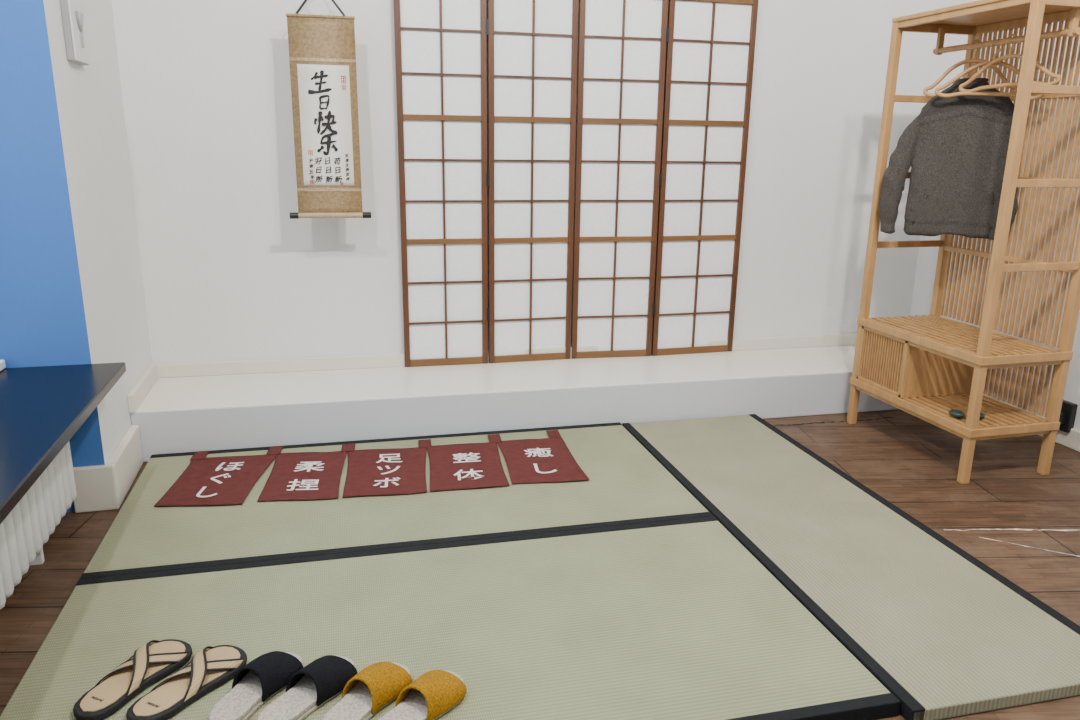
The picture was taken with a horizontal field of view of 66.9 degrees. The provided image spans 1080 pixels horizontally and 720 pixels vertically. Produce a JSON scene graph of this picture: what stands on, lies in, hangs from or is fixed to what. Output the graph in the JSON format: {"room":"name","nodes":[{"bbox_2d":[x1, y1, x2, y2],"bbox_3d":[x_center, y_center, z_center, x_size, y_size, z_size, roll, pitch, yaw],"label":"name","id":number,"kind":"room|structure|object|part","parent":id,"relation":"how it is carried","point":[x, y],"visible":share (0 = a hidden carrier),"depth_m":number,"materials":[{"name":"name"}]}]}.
{"room":"japanese tatami room","nodes":[
{"label":"japanese tatami room","id":0,"kind":"room"},
{"bbox_2d":[0,0,151,511],"bbox_3d":[-1.694,-1.028,2.625,0.450,2.900,0.915,-3,15,-15],"label":"wall","id":1,"kind":"structure","parent":0,"point":[72,287],"depth_m":2.45,"materials":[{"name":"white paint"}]},
{"bbox_2d":[0,362,125,523],"bbox_3d":[-1.152,0.333,1.350,0.383,0.030,2.402,-3,15,-15],"label":"window sill","id":2,"kind":"structure","parent":1,"relation":"attached to","point":[42,408],"depth_m":2.05,"materials":[{"name":"black stone"}]},
{"bbox_2d":[0,360,5,370],"bbox_3d":[-1.308,0.314,1.301,0.060,0.026,2.400,-3,15,-15],"label":"rail","id":3,"kind":"object","parent":2,"relation":"on","point":[2,362],"visible":1,"depth_m":2.40,"materials":[{"name":"white"}]},
{"bbox_2d":[60,0,90,64],"bbox_3d":[-1.406,-1.007,2.482,0.033,0.200,0.170,-3,15,-15],"label":"intercom","id":4,"kind":"object","parent":1,"relation":"attached to","point":[72,11],"visible":1,"depth_m":2.44,"materials":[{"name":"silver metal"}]},
{"bbox_3d":[-1.399,-1.006,2.497,0.011,0.103,0.045,-3,15,-15],"label":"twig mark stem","id":5,"kind":"part","parent":4,"relation":"part of","materials":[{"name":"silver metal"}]},
{"bbox_2d":[73,425,142,512],"bbox_3d":[-1.460,0.359,2.771,0.128,0.150,0.404,-3,15,-15],"label":"baseboard","id":6,"kind":"structure","parent":1,"relation":"attached to","point":[98,487],"depth_m":2.60,"materials":[{"name":"beige paint"}]},
{"bbox_2d":[127,362,157,412],"bbox_3d":[-1.524,0.099,3.150,0.020,0.067,0.470,-3,15,-15],"label":"baseboard","id":7,"kind":"structure","parent":1,"relation":"attached to","point":[147,380],"depth_m":3.09,"materials":[{"name":"beige paint"}]},
{"bbox_2d":[111,0,950,363],"bbox_3d":[-0.042,-1.235,3.488,4.206,2.900,0.150,-3,15,-13],"label":"wall","id":8,"kind":"structure","parent":0,"point":[228,274],"depth_m":3.42,"materials":[{"name":"white paint"}]},
{"bbox_2d":[286,0,370,218],"bbox_3d":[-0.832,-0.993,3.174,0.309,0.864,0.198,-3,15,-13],"label":"scroll","id":9,"kind":"object","parent":8,"relation":"hanging from","point":[322,52],"visible":1,"depth_m":3.12,"materials":[{"name":"paper"}]},
{"bbox_3d":[-0.953,-0.559,3.170,0.033,0.024,0.024,-3,15,-13],"label":"roller knob","id":10,"kind":"part","parent":9,"relation":"part of","materials":[{"name":"black paint"}]},
{"bbox_3d":[-0.818,-1.281,3.051,0.249,0.012,0.012,-3,15,-13],"label":"rod","id":11,"kind":"part","parent":9,"relation":"part of","materials":[{"name":"wood"}]},
{"bbox_3d":[-0.817,-1.341,3.034,0.181,0.119,0.012,-3,15,-13],"label":"hanging cord","id":12,"kind":"part","parent":9,"relation":"part of","materials":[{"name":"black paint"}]},
{"bbox_3d":[-0.818,-0.895,3.131,0.189,0.444,0.026,-3,15,-13],"label":"paper panel","id":13,"kind":"part","parent":9,"relation":"part of","materials":[{"name":"white paper"}]},
{"bbox_3d":[-0.683,-0.572,3.231,0.033,0.024,0.024,-3,15,-13],"label":"roller knob","id":14,"kind":"part","parent":9,"relation":"part of","materials":[{"name":"black paint"}]},
{"bbox_2d":[157,333,856,377],"bbox_3d":[0.140,-0.036,3.763,3.562,0.055,0.022,-3,15,-13],"label":"baseboard","id":15,"kind":"structure","parent":8,"relation":"attached to","point":[380,360],"depth_m":3.53,"materials":[{"name":"beige paint"}]},
{"bbox_2d":[130,345,897,461],"bbox_3d":[0.193,0.139,3.597,3.574,0.195,0.481,-3,15,-13],"label":"platform","id":16,"kind":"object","parent":8,"relation":"attached to","point":[235,411],"depth_m":3.34,"materials":[{"name":"white paint"}]},
{"bbox_2d":[393,0,758,366],"bbox_3d":[0.177,-0.844,3.534,1.556,1.734,0.042,-3,15,-13],"label":"screen","id":17,"kind":"object","parent":8,"relation":"attached to","point":[661,90],"visible":1,"depth_m":3.54,"materials":[{"name":"white paper"}]},
{"bbox_2d":[0,409,1079,719],"bbox_3d":[0.573,0.828,1.559,4.200,0.080,5.400,-3,15,-15],"label":"floor","id":18,"kind":"structure","parent":0,"point":[909,461],"depth_m":2.67,"materials":[{"name":"brown wood"}]},
{"bbox_2d":[0,441,76,609],"bbox_3d":[-1.241,0.556,1.535,0.158,0.410,2.020,-3,15,-15],"label":"radiator","id":19,"kind":"object","parent":18,"relation":"on","point":[24,532],"visible":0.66,"depth_m":2.16,"materials":[{"name":"white metal"}]},
{"bbox_2d":[80,422,712,578],"bbox_3d":[-0.437,0.432,2.771,1.797,0.036,0.899,-3,15,-13],"label":"mat","id":20,"kind":"object","parent":18,"relation":"on","point":[626,485],"visible":0.69,"depth_m":2.55,"materials":[{"name":"green wicker"}]},
{"bbox_2d":[154,430,589,505],"bbox_3d":[-0.564,0.374,2.898,1.398,0.007,0.515,-2,15,-11],"label":"curtain","id":21,"kind":"object","parent":20,"relation":"on","point":[226,480],"visible":1,"depth_m":2.85,"materials":[{"name":"red fabric"}]},
{"bbox_3d":[-1.082,0.401,2.772,0.293,0.005,0.432,-1,15,-6],"label":"cloth panel","id":22,"kind":"part","parent":21,"relation":"part of","materials":[{"name":"red fabric"}]},
{"bbox_3d":[-0.806,0.393,2.814,0.253,0.005,0.426,-2,15,-9],"label":"cloth panel","id":23,"kind":"part","parent":21,"relation":"part of","materials":[{"name":"red fabric"}]},
{"bbox_3d":[-0.536,0.385,2.858,0.291,0.005,0.419,-2,15,-9],"label":"cloth panel","id":24,"kind":"part","parent":21,"relation":"part of","materials":[{"name":"red fabric"}]},
{"bbox_3d":[-0.265,0.373,2.916,0.308,0.005,0.424,-3,15,-15],"label":"cloth panel","id":25,"kind":"part","parent":21,"relation":"part of","materials":[{"name":"red fabric"}]},
{"bbox_3d":[-0.003,0.361,2.975,0.267,0.006,0.428,-2,15,-11],"label":"cloth panel","id":26,"kind":"part","parent":21,"relation":"part of","materials":[{"name":"red fabric"}]},
{"bbox_2d":[0,516,900,719],"bbox_3d":[-0.226,0.659,1.926,1.797,0.036,0.899,-3,15,-13],"label":"mat","id":27,"kind":"object","parent":18,"relation":"on","point":[670,619],"visible":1,"depth_m":1.95,"materials":[{"name":"green wicker"}]},
{"bbox_2d":[73,639,191,719],"bbox_3d":[-0.865,0.663,1.733,0.116,0.040,0.272,7,16,23],"label":"sandal","id":28,"kind":"object","parent":27,"relation":"on","point":[155,660],"visible":1,"depth_m":1.72,"materials":[{"name":"tan leather"},{"name":"beige woven fabric"},{"name":"black rubber"}]},
{"bbox_2d":[126,645,246,719],"bbox_3d":[-0.732,0.670,1.713,0.116,0.040,0.272,7,16,23],"label":"sandal","id":29,"kind":"object","parent":27,"relation":"on","point":[211,667],"visible":0.99,"depth_m":1.70,"materials":[{"name":"tan leather"},{"name":"beige woven fabric"},{"name":"black rubber"}]},
{"bbox_2d":[208,651,303,719],"bbox_3d":[-0.595,0.663,1.697,0.110,0.064,0.250,7,16,23],"label":"slipper","id":30,"kind":"object","parent":27,"relation":"on","point":[266,675],"visible":0.96,"depth_m":1.69,"materials":[{"name":"fabric"}]},
{"bbox_2d":[258,655,357,719],"bbox_3d":[-0.475,0.668,1.684,0.110,0.064,0.250,8,16,24],"label":"slipper","id":31,"kind":"object","parent":27,"relation":"on","point":[326,677],"visible":0.96,"depth_m":1.68,"materials":[{"name":"fabric"}]},
{"bbox_2d":[322,661,411,719],"bbox_3d":[-0.360,0.674,1.668,0.110,0.064,0.250,9,17,28],"label":"slipper","id":32,"kind":"object","parent":27,"relation":"on","point":[379,684],"visible":0.98,"depth_m":1.67,"materials":[{"name":"fabric"}]},
{"bbox_2d":[379,670,466,719],"bbox_3d":[-0.242,0.682,1.642,0.110,0.064,0.250,9,17,28],"label":"slipper","id":33,"kind":"object","parent":27,"relation":"on","point":[434,693],"visible":1,"depth_m":1.65,"materials":[{"name":"fabric"}]},
{"bbox_2d":[775,417,893,425],"bbox_3d":[1.269,0.267,3.542,0.601,0.001,0.041,-3,15,-15],"label":"trim","id":34,"kind":"structure","parent":18,"relation":"on","point":[884,417],"depth_m":3.53,"materials":[{"name":"black"}]},
{"bbox_2d":[622,414,1079,719],"bbox_3d":[0.846,0.493,2.605,0.604,0.036,1.817,-3,15,-13],"label":"mat","id":35,"kind":"object","parent":18,"relation":"on","point":[944,632],"visible":0.86,"depth_m":2.20,"materials":[{"name":"green wicker"}]},
{"bbox_2d":[847,0,1079,483],"bbox_3d":[1.606,-0.441,3.057,0.392,1.628,0.689,-3,15,-15],"label":"clothes rack","id":36,"kind":"object","parent":18,"relation":"on","point":[926,367],"visible":0.95,"depth_m":2.98,"materials":[{"name":"brown wood"}]},
{"bbox_3d":[1.353,-0.506,3.321,0.030,1.612,0.030,-3,15,-15],"label":"post","id":37,"kind":"part","parent":36,"relation":"part of","materials":[{"name":"brown wood"}]},
{"bbox_3d":[1.382,0.002,3.298,0.016,0.231,0.283,-3,15,-15],"label":"door frame","id":38,"kind":"part","parent":36,"relation":"part of","materials":[{"name":"brown wood"}]},
{"bbox_2d":[879,39,1017,239],"bbox_3d":[1.561,-0.823,3.076,0.478,0.717,0.086,8,16,24],"label":"jacket","id":39,"kind":"object","parent":36,"relation":"hanging from","point":[955,150],"visible":0.91,"depth_m":3.07,"materials":[{"name":"fabric"}]},
{"bbox_3d":[1.588,-1.038,3.011,0.314,0.134,0.014,8,16,24],"label":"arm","id":40,"kind":"part","parent":39,"relation":"part of","materials":[{"name":"grey fabric"}]},
{"bbox_3d":[1.692,-0.525,3.409,0.030,1.612,0.030,-3,15,-15],"label":"post","id":41,"kind":"part","parent":36,"relation":"part of","materials":[{"name":"brown wood"}]},
{"bbox_2d":[948,409,964,417],"bbox_3d":[1.516,0.197,2.974,0.048,0.028,0.061,-3,15,-15],"label":"decorative piece","id":42,"kind":"object","parent":36,"relation":"on","point":[954,413],"visible":1,"depth_m":2.96,"materials":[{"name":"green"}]},
{"bbox_2d":[935,42,1043,99],"bbox_3d":[1.608,-1.030,2.916,0.350,0.202,0.015,8,16,25],"label":"clothes hanger","id":43,"kind":"object","parent":36,"relation":"hanging from","point":[1001,63],"visible":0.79,"depth_m":2.93,"materials":[{"name":"brown wood"}]},
{"bbox_3d":[1.609,-1.001,2.923,0.350,0.131,0.014,10,17,24],"label":"arm","id":44,"kind":"part","parent":43,"relation":"part of","materials":[{"name":"brown wood"}]},
{"bbox_3d":[1.520,-0.342,2.713,0.030,1.612,0.030,-3,15,-15],"label":"post","id":45,"kind":"part","parent":36,"relation":"part of","materials":[{"name":"brown wood"}]},
{"bbox_2d":[959,34,1060,92],"bbox_3d":[1.635,-1.031,2.842,0.015,0.193,0.334,-11,19,-38],"label":"clothes hanger","id":46,"kind":"object","parent":36,"relation":"hanging from","point":[1041,67],"visible":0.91,"depth_m":2.85,"materials":[{"name":"brown wood"}]},
{"bbox_3d":[1.634,-1.002,2.851,0.014,0.120,0.334,-11,16,-38],"label":"arm","id":47,"kind":"part","parent":46,"relation":"part of","materials":[{"name":"brown wood"}]},
{"bbox_3d":[1.859,-0.361,2.801,0.030,1.612,0.030,-3,15,-15],"label":"post","id":48,"kind":"part","parent":36,"relation":"part of","materials":[{"name":"brown wood"}]},
{"bbox_2d":[944,529,1079,530],"bbox_3d":[1.736,0.535,2.558,0.922,0.001,0.244,-3,15,-15],"label":"trim","id":49,"kind":"structure","parent":18,"relation":"on","point":[944,529],"depth_m":2.56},
{"bbox_2d":[979,537,1079,556],"bbox_3d":[1.732,0.596,2.328,0.652,0.001,0.565,-3,15,-15],"label":"trim","id":50,"kind":"structure","parent":18,"relation":"on","point":[979,537],"depth_m":2.45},
{"bbox_2d":[910,0,1079,430],"bbox_3d":[2.572,-0.709,1.639,0.150,2.900,5.300,-3,15,-15],"label":"wall","id":51,"kind":"structure","parent":0,"point":[927,256],"depth_m":3.44,"materials":[{"name":"white paint"}]},
{"bbox_2d":[983,394,1079,451],"bbox_3d":[2.551,0.734,1.700,0.016,0.080,4.500,-3,15,-15],"label":"baseboard","id":52,"kind":"structure","parent":51,"relation":"attached to","point":[1071,440],"depth_m":3.27,"materials":[{"name":"beige paint"}]},
{"bbox_2d":[1059,400,1077,432],"bbox_3d":[2.090,0.225,3.280,0.060,0.120,0.080,-3,15,-15],"label":"wall socket","id":53,"kind":"object","parent":51,"relation":"attached to","point":[1069,409],"visible":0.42,"depth_m":3.25,"materials":[{"name":"black paint"}]}
]}

